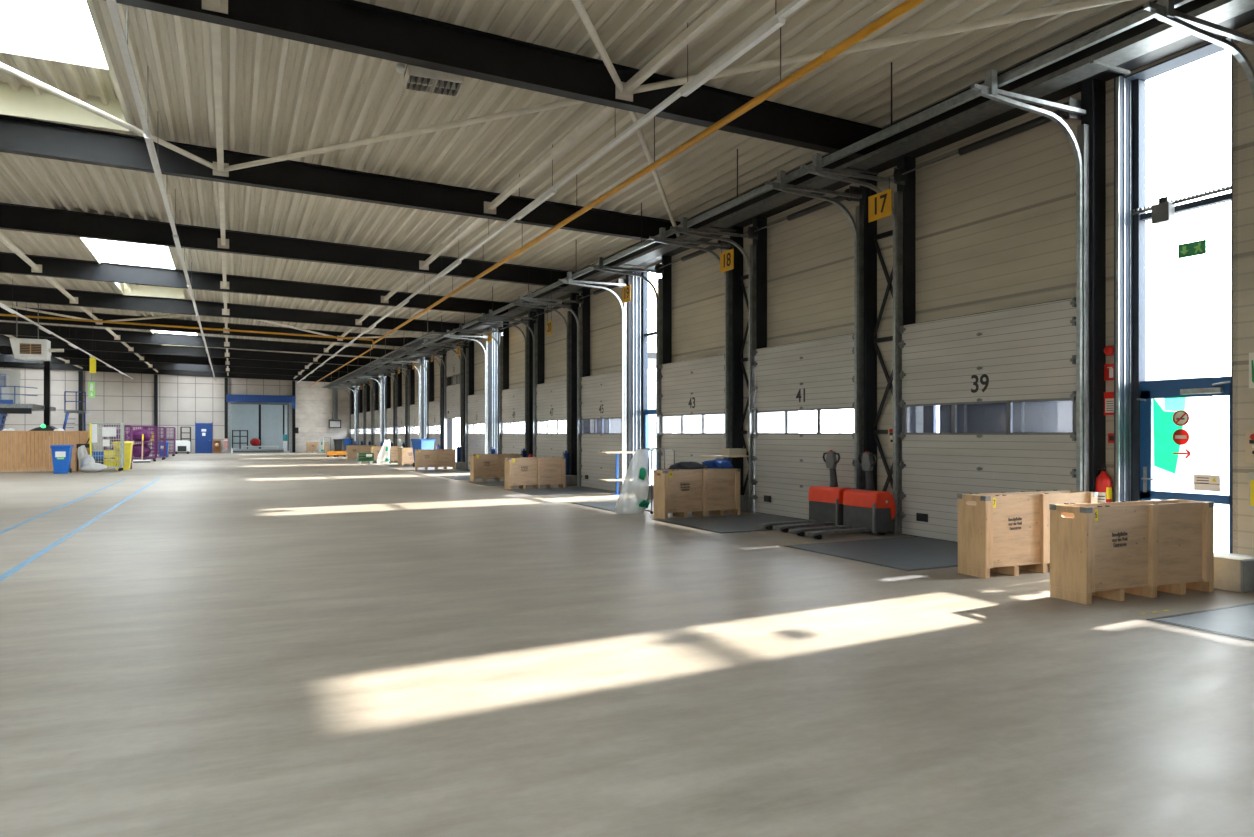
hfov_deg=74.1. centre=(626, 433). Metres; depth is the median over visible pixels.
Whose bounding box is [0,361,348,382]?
roof beam
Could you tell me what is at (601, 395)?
door
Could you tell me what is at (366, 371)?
door track
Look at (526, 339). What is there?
door track
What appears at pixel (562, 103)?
brace
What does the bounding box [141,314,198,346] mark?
window
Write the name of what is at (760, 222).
column
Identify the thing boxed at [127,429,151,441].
bag
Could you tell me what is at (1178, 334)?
building
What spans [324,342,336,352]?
strut
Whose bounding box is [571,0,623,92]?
brace
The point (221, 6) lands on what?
strut
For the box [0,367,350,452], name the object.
wall
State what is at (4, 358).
roof beam
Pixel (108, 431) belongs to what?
wire cage
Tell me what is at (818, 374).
door
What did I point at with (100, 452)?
storage box
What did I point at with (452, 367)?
door
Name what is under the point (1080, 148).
door track
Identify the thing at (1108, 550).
crate
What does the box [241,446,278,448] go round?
bench
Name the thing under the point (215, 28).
strut
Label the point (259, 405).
column
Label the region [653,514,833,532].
floor plate
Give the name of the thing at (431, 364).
door
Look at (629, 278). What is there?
column
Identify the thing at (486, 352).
door track
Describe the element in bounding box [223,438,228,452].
striped post
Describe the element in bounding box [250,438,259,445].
bundle
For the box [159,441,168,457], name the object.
bin
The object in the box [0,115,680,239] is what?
roof beam
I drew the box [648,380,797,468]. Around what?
building
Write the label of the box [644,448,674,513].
stand
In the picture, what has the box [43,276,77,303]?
strut
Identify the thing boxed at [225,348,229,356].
strut
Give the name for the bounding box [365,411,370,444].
door
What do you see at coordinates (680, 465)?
plastic bag
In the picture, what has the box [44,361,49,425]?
column
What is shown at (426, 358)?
shaft
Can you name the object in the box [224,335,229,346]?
strut
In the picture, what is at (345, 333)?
strut
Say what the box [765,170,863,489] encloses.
door track
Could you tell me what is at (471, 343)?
door
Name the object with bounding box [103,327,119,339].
strut
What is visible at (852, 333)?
lintel
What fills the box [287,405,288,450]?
column
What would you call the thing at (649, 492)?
plinth
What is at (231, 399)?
door frame
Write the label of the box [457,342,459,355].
board
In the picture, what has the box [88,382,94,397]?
hanging sign
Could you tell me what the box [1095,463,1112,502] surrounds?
fire extinguisher
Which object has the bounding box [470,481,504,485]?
floor plate
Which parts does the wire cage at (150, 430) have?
wire panel, corner post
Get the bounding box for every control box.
[888,426,892,447]
[1246,430,1253,462]
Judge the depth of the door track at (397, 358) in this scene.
43.37 m
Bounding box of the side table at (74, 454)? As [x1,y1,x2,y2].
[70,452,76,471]
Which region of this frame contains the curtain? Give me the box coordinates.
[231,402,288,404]
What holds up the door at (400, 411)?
attached to the door track at (378, 363)
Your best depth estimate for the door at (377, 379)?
59.68 m
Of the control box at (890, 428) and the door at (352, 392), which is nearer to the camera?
the control box at (890, 428)
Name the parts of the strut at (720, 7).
plate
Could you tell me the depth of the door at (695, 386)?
18.61 m
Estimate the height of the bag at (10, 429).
1.786 m
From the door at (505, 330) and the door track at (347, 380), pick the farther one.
the door track at (347, 380)
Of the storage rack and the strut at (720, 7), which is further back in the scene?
the storage rack
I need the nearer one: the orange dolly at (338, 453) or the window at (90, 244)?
the window at (90, 244)
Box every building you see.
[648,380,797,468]
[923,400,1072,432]
[1146,298,1211,484]
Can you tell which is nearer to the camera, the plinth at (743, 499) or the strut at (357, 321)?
the plinth at (743, 499)
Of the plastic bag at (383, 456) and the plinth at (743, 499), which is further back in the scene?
the plastic bag at (383, 456)
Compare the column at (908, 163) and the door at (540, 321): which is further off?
the door at (540, 321)
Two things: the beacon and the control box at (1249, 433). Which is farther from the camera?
the beacon
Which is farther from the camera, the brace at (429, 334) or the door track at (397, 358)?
the door track at (397, 358)
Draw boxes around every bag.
[2,428,15,469]
[53,428,64,444]
[77,445,87,469]
[133,444,151,456]
[315,438,323,452]
[377,440,389,462]
[615,449,649,513]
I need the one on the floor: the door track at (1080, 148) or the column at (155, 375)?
the column at (155, 375)
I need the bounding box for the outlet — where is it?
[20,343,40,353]
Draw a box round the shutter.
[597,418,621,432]
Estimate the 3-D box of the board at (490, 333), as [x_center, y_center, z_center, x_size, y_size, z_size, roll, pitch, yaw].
[-5.247,-3.790,31.685,0.015,0.580,0.500,0,0,-26]
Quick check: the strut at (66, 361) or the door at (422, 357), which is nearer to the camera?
the door at (422, 357)
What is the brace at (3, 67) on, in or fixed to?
attached to the strut at (215, 28)
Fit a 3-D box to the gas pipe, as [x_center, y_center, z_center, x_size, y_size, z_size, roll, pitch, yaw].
[-17.310,-4.476,28.024,19.055,1.088,81.500,0,0,-26]
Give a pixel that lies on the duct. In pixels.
(335, 389)
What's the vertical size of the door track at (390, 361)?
5.660 m
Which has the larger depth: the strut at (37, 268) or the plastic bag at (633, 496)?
the strut at (37, 268)
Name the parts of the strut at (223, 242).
plate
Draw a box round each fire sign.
[1104,364,1113,380]
[1104,392,1113,414]
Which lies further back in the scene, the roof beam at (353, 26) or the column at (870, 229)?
the column at (870, 229)
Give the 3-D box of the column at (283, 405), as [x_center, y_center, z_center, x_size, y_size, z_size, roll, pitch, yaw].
[-33.686,-1.450,81.436,0.140,6.000,0.140,0,0,-26]
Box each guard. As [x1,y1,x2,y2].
[456,445,460,461]
[490,447,494,453]
[521,449,526,456]
[563,451,568,474]
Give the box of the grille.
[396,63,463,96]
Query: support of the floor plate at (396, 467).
on the floor
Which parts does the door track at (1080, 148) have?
hanger plate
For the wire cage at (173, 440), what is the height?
2.025 m
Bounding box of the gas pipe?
[0,0,924,386]
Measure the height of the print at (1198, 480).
0.072 m
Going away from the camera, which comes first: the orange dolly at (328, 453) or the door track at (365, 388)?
the orange dolly at (328, 453)
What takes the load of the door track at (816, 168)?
attached to the column at (908, 163)
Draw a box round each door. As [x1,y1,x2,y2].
[195,422,211,452]
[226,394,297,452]
[350,414,353,444]
[351,388,353,433]
[356,384,357,444]
[358,413,362,444]
[359,384,362,433]
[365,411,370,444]
[367,381,369,433]
[373,410,379,445]
[375,374,378,433]
[382,374,383,442]
[385,408,392,442]
[387,369,390,433]
[396,406,404,445]
[398,365,401,433]
[407,362,409,447]
[408,404,418,447]
[410,360,414,433]
[421,356,423,438]
[427,400,439,448]
[429,355,433,433]
[443,346,446,448]
[445,348,462,418]
[463,339,467,461]
[466,393,484,469]
[468,337,473,433]
[500,387,524,453]
[503,322,508,432]
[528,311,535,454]
[534,380,565,456]
[536,308,543,432]
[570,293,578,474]
[579,371,621,491]
[581,289,589,432]
[658,354,724,469]
[751,333,853,519]
[897,298,1075,541]
[1137,381,1230,552]
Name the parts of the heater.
casing, hanger rod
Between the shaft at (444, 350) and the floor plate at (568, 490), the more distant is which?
the shaft at (444, 350)
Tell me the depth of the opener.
9.55 m
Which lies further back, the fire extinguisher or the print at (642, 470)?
the print at (642, 470)
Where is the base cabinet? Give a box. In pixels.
[213,440,220,452]
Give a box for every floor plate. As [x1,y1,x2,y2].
[383,464,411,465]
[396,467,451,468]
[415,470,469,472]
[440,476,504,479]
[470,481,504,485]
[504,487,615,494]
[573,500,652,511]
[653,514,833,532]
[786,536,957,570]
[1140,603,1253,640]
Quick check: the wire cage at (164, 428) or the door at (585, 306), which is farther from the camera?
the wire cage at (164, 428)
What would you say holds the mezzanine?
on the floor
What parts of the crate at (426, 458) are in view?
panel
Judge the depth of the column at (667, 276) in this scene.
20.05 m
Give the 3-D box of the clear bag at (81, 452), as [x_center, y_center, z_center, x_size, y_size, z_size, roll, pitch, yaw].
[-22.236,0.991,33.922,0.379,1.082,0.477,0,0,-26]
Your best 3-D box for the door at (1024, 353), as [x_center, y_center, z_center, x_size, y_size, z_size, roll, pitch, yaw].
[4.874,-0.060,11.482,0.106,3.220,3.070,0,0,-26]
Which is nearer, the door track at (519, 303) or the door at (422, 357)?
the door track at (519, 303)
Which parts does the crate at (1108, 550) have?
panel, panel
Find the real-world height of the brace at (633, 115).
0.359 m
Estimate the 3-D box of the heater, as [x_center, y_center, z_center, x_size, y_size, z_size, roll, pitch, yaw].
[-23.485,-4.133,33.090,1.721,2.366,0.830,0,0,-26]
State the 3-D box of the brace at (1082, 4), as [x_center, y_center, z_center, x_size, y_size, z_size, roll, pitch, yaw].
[3.402,-4.527,9.400,7.778,0.379,0.090,0,0,30]
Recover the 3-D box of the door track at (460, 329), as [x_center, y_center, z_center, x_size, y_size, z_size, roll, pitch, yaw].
[-5.615,-1.280,31.329,1.905,5.660,0.100,0,0,-26]
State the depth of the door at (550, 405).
26.87 m
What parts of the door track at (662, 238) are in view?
hanger plate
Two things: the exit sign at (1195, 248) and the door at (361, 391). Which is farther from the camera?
the door at (361, 391)
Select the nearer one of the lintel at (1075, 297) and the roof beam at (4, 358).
the lintel at (1075, 297)
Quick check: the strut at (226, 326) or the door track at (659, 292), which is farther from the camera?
the strut at (226, 326)
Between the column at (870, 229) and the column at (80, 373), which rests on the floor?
the column at (80, 373)
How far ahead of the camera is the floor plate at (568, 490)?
22.68 m
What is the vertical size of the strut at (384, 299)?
0.240 m
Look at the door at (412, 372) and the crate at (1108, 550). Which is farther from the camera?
the door at (412, 372)
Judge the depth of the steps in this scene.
52.84 m
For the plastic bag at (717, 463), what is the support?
on the crate at (678, 492)
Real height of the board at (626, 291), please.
0.580 m
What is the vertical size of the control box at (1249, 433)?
1.370 m
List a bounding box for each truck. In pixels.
[161,427,190,453]
[758,450,851,532]
[789,451,895,538]
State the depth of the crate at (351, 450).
49.34 m
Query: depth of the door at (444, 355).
40.59 m
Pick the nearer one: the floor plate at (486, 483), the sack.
the floor plate at (486, 483)
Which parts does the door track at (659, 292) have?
hanger plate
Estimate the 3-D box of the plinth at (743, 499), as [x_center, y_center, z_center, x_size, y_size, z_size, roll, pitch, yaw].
[2.116,1.390,16.765,0.475,0.320,0.492,0,0,-26]
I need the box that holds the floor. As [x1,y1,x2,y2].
[0,452,1253,836]
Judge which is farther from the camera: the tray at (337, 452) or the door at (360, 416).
the door at (360, 416)
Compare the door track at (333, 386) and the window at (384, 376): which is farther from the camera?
the door track at (333, 386)
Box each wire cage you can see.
[90,422,123,470]
[104,425,132,464]
[124,426,156,461]
[142,427,165,459]
[145,427,175,455]
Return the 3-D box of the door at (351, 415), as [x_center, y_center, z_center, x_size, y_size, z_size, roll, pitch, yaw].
[-23.109,-0.060,69.984,0.106,3.220,3.070,0,0,-26]
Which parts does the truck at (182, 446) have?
panel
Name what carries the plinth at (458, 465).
on the floor
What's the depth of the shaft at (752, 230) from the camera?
14.62 m
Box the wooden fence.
[0,431,89,471]
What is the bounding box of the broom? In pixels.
[133,434,150,462]
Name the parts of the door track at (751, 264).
hanger plate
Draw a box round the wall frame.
[329,420,340,427]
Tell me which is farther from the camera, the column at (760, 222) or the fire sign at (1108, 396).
the column at (760, 222)
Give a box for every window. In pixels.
[61,207,185,298]
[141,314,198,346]
[384,376,386,440]
[424,355,438,438]
[492,325,515,453]
[633,262,680,454]
[1114,29,1237,553]
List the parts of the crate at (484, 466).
panel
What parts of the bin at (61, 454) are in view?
lid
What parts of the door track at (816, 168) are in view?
hanger plate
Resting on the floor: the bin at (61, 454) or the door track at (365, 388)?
the bin at (61, 454)
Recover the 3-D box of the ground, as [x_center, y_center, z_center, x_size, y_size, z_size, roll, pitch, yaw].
[-8.043,2.800,51.578,210.000,0.100,220.000,0,0,-26]
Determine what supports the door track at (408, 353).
attached to the door at (444, 355)
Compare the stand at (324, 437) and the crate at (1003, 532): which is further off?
the stand at (324, 437)
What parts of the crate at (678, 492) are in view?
panel, panel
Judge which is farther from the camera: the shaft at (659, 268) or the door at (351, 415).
the door at (351, 415)
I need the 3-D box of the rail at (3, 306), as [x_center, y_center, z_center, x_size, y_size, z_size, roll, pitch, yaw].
[-20.585,-4.726,27.510,0.100,1.203,79.600,0,0,-26]
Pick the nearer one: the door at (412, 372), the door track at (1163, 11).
the door track at (1163, 11)
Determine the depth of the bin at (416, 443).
38.84 m
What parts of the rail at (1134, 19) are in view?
hanger rod, hanger rod, hanger rod, hanger rod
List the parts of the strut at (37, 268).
plate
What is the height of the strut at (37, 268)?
0.240 m
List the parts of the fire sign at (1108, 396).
paper panel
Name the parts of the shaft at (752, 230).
bearing plate, bearing plate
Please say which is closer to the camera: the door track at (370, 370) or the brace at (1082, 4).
the brace at (1082, 4)
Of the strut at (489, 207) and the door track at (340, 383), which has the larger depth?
the door track at (340, 383)
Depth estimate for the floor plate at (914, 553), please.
10.91 m
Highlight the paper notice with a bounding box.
[1249,352,1253,387]
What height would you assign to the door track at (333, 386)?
5.660 m
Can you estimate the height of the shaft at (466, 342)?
0.240 m
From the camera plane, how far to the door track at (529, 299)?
24.52 m
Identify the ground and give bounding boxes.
[455,448,1228,552]
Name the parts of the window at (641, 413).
frame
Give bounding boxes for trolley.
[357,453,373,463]
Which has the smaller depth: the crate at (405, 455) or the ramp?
the crate at (405, 455)
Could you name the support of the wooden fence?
on the floor
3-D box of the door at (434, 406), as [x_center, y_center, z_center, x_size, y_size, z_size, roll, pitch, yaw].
[-9.741,-0.060,42.036,0.106,3.220,3.070,0,0,-26]
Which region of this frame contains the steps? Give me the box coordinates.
[62,391,88,430]
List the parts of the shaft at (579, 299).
bearing plate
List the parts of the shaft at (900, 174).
bearing plate, bearing plate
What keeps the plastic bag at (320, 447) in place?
hanging from the stand at (324, 437)
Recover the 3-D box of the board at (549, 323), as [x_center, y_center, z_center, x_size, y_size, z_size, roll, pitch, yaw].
[-2.318,-3.925,24.775,0.015,1.909,0.420,0,0,-26]
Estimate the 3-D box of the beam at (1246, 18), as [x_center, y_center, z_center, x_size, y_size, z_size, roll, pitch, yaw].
[-4.186,-4.565,30.699,0.340,0.530,91.000,0,0,-26]
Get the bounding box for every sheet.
[109,429,127,440]
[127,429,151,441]
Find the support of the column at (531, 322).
in the wall at (996, 222)
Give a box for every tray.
[321,311,449,387]
[326,451,335,454]
[336,451,345,454]
[344,0,1253,384]
[721,448,745,455]
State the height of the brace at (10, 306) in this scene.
0.196 m
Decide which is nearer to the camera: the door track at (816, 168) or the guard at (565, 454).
the door track at (816, 168)
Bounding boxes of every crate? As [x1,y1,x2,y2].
[306,442,328,452]
[346,445,375,459]
[370,446,402,461]
[398,447,413,465]
[415,449,455,469]
[470,453,522,480]
[504,457,565,488]
[653,468,740,518]
[957,490,1097,578]
[1049,499,1213,604]
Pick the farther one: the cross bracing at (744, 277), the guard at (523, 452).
the guard at (523, 452)
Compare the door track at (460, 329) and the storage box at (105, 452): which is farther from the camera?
the storage box at (105, 452)
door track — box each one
[328,387,350,437]
[333,386,355,440]
[336,384,359,444]
[340,383,364,444]
[342,381,366,444]
[347,380,372,444]
[349,378,374,444]
[355,375,381,441]
[359,374,386,439]
[366,371,394,445]
[368,369,397,445]
[376,363,406,447]
[378,364,409,447]
[387,357,421,438]
[394,357,428,438]
[405,352,442,448]
[409,350,446,448]
[422,341,463,461]
[424,338,468,469]
[443,330,488,453]
[453,324,502,453]
[475,313,528,456]
[482,310,537,456]
[511,296,570,474]
[520,291,581,485]
[558,272,626,483]
[589,257,662,469]
[649,227,731,461]
[670,217,755,511]
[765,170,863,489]
[800,153,902,533]
[971,69,1088,491]
[1144,0,1253,99]
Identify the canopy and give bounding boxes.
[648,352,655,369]
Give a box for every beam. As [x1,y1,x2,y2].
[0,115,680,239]
[0,202,574,287]
[0,252,508,315]
[0,283,463,334]
[0,307,427,347]
[0,322,406,357]
[0,335,387,365]
[0,346,369,371]
[0,354,355,378]
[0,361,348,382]
[105,0,881,158]
[351,0,1253,380]
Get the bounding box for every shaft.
[425,350,442,359]
[443,342,462,353]
[464,333,487,345]
[497,319,527,332]
[531,302,569,319]
[576,278,625,303]
[655,237,729,273]
[748,186,859,238]
[893,97,1080,184]
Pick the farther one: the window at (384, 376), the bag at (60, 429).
the window at (384, 376)
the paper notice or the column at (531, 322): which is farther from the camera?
the column at (531, 322)
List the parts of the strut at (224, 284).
plate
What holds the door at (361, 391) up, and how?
in the wall at (996, 222)
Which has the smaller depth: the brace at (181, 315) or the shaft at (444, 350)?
the brace at (181, 315)
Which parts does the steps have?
guard rail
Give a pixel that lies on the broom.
(141, 460)
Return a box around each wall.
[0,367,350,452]
[231,404,286,448]
[354,22,1253,555]
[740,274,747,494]
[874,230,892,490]
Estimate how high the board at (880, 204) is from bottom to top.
0.580 m
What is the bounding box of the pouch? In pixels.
[1249,472,1253,510]
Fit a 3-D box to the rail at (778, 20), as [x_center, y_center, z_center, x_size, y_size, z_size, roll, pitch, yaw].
[-10.031,-4.562,32.559,0.100,0.875,79.600,0,0,-26]
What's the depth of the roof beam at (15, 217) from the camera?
21.12 m
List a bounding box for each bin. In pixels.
[50,445,73,473]
[112,441,133,469]
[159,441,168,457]
[333,439,342,450]
[343,438,352,450]
[410,439,434,466]
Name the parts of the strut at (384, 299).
plate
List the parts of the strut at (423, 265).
plate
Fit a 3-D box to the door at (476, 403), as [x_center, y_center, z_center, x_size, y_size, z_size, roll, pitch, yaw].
[-6.319,-0.060,34.883,0.106,3.220,3.070,0,0,-26]
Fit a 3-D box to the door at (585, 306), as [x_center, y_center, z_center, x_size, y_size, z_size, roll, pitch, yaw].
[-1.236,-1.400,24.663,0.235,5.900,0.155,0,0,-26]
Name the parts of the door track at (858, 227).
hanger plate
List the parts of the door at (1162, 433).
handle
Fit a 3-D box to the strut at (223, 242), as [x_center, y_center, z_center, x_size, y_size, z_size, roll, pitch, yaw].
[-8.747,-4.783,17.939,0.260,0.240,6.445,0,0,-26]
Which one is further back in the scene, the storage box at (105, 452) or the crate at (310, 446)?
the crate at (310, 446)
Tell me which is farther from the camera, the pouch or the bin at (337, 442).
the bin at (337, 442)
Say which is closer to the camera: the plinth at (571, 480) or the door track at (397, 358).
the plinth at (571, 480)
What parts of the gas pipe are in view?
hanger rod, hanger rod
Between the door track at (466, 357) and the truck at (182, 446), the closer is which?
the door track at (466, 357)
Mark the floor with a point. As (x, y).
(297, 644)
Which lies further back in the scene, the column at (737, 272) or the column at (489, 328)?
the column at (489, 328)
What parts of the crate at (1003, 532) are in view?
panel, panel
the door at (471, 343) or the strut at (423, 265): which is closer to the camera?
the strut at (423, 265)
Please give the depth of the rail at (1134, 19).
10.75 m
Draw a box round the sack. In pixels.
[80,455,106,471]
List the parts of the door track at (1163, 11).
hanger plate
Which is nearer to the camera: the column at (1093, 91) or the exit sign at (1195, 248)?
the exit sign at (1195, 248)
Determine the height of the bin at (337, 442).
1.125 m
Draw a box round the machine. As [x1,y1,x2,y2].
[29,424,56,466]
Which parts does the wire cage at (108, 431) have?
corner post, wire panel, white panel, corner post, wire panel, corner post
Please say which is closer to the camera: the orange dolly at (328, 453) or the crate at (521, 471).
the crate at (521, 471)
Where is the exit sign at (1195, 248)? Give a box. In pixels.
[1178,239,1205,258]
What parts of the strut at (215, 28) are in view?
plate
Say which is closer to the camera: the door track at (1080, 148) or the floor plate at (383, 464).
the door track at (1080, 148)
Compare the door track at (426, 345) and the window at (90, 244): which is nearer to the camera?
the window at (90, 244)
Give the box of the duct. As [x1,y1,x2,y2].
[332,387,337,418]
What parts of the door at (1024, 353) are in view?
handle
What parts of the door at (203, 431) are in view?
frame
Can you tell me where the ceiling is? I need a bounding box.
[0,0,1154,365]
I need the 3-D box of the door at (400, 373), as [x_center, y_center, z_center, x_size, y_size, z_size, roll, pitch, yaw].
[-14.142,-1.400,51.646,0.235,5.900,0.155,0,0,-26]
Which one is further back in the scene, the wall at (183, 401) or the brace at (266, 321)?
the wall at (183, 401)
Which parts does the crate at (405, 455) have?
panel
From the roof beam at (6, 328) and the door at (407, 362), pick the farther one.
the door at (407, 362)
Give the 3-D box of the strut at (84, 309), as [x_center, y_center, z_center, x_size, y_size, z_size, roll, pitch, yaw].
[-21.639,-4.893,33.305,0.260,0.240,6.445,0,0,-26]
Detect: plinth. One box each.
[455,462,464,468]
[566,475,576,485]
[647,484,652,498]
[723,495,747,511]
[1214,552,1253,592]
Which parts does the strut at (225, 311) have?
plate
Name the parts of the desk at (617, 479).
post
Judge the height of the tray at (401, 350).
1.124 m
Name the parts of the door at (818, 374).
handle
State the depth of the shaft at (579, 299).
22.89 m
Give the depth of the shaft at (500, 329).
30.39 m
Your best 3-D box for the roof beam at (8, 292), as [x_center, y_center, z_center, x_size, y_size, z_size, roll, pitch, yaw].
[-20.515,-5.031,30.260,30.100,1.324,0.200,0,0,-26]
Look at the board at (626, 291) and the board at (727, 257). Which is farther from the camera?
the board at (626, 291)
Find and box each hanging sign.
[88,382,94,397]
[90,357,95,372]
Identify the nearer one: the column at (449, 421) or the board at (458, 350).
the board at (458, 350)
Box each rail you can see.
[0,303,132,378]
[106,0,215,380]
[297,0,808,382]
[339,0,1191,384]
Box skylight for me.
[0,0,131,131]
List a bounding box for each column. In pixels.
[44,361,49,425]
[78,371,82,443]
[154,374,157,451]
[225,378,227,437]
[259,405,260,448]
[283,405,283,434]
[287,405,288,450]
[292,381,294,452]
[447,344,451,448]
[488,327,492,453]
[626,270,632,469]
[662,256,671,432]
[730,226,742,494]
[753,217,766,432]
[859,173,876,490]
[897,156,915,432]
[1081,78,1105,491]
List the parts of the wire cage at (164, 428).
wire panel, corner post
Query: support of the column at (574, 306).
in the wall at (996, 222)
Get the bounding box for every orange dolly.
[326,451,335,456]
[336,451,345,456]
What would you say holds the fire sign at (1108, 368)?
attached to the wall at (996, 222)
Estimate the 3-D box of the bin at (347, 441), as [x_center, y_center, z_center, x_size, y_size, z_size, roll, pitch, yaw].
[-23.519,0.963,69.913,0.698,1.175,0.864,0,0,-26]
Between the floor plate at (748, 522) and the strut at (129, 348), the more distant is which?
the strut at (129, 348)
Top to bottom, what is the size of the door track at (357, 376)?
5.660 m
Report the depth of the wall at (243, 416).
84.13 m
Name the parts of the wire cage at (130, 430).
corner post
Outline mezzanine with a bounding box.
[0,369,55,430]
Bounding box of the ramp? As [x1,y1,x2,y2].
[231,448,283,452]
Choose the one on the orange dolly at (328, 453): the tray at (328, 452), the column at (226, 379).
the tray at (328, 452)
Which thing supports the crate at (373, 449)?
on the floor plate
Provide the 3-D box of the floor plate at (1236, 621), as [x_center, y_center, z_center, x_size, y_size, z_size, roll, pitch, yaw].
[5.917,1.547,6.483,2.450,0.006,2.500,0,0,-26]
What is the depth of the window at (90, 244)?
30.67 m
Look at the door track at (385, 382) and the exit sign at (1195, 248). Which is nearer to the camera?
the exit sign at (1195, 248)
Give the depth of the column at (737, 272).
17.23 m
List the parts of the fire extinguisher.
label plate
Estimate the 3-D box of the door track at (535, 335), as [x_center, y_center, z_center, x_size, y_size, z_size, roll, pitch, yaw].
[-3.913,-1.280,27.770,1.905,5.660,0.100,0,0,-26]
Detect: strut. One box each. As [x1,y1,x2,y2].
[0,233,41,272]
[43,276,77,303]
[55,357,69,362]
[78,306,102,324]
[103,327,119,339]
[121,342,133,350]
[202,0,227,13]
[211,23,228,176]
[218,182,228,248]
[220,252,228,288]
[222,292,228,314]
[223,317,229,332]
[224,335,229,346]
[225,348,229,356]
[313,354,322,361]
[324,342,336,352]
[337,327,354,340]
[355,305,380,324]
[381,272,418,302]
[419,217,482,269]
[484,105,612,213]
[615,0,738,101]
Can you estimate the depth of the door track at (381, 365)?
47.93 m
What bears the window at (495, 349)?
in the wall at (996, 222)
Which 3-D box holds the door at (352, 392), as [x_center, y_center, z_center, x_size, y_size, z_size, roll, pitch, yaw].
[-23.622,-1.400,71.465,0.235,5.900,0.155,0,0,-26]
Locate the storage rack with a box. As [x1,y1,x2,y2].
[232,430,247,448]
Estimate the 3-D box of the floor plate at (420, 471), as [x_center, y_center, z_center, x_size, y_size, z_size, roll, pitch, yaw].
[-7.451,1.547,34.430,2.450,0.006,2.500,0,0,-26]
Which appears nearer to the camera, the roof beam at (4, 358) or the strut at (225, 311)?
the strut at (225, 311)
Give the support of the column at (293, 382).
on the floor
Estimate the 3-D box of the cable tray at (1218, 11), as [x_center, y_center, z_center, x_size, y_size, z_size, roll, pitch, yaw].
[-6.444,-4.190,34.330,0.640,0.100,79.500,0,0,-26]
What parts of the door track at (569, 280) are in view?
hanger plate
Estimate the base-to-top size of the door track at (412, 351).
5.660 m
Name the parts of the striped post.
post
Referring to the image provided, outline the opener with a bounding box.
[1132,185,1230,224]
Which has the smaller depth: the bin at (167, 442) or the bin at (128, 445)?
the bin at (128, 445)
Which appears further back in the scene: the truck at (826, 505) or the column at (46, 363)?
the column at (46, 363)
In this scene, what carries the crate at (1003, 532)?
on the floor
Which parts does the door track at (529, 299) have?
hanger plate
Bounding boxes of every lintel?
[759,333,852,348]
[908,297,1075,324]
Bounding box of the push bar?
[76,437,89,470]
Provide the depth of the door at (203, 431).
66.78 m
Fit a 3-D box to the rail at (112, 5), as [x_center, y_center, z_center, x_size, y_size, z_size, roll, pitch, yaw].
[-15.479,-4.647,29.953,0.100,1.044,79.600,0,0,-26]
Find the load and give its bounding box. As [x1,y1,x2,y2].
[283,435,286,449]
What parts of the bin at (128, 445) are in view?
lid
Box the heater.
[9,302,63,360]
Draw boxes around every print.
[639,467,646,480]
[1106,401,1113,410]
[1195,477,1219,484]
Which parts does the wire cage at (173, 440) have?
wire panel, corner post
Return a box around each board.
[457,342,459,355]
[488,331,491,342]
[547,291,551,334]
[622,280,630,302]
[720,244,733,272]
[868,177,891,222]
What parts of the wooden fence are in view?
rail, rail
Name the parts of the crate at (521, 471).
panel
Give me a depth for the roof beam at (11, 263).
26.67 m
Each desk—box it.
[598,452,634,494]
[700,455,747,511]
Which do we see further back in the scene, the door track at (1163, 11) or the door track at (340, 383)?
the door track at (340, 383)
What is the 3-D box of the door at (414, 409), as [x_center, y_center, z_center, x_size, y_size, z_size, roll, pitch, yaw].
[-11.916,-0.060,46.583,0.106,3.220,3.070,0,0,-26]
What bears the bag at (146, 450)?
in the wire cage at (150, 430)
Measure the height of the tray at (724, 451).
0.140 m
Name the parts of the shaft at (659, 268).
bearing plate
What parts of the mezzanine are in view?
rail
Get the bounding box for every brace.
[0,62,217,170]
[4,304,96,322]
[100,314,195,322]
[224,99,585,171]
[258,320,337,338]
[350,334,454,337]
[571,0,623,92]
[629,0,1129,94]
[629,111,679,236]
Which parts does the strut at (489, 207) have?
plate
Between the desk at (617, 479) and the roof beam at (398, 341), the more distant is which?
the roof beam at (398, 341)
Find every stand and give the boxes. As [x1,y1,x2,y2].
[324,437,330,452]
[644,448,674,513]
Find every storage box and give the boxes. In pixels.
[92,451,104,458]
[104,451,116,457]
[104,459,116,465]
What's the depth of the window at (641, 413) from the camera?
21.82 m
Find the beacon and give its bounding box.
[1104,345,1113,355]

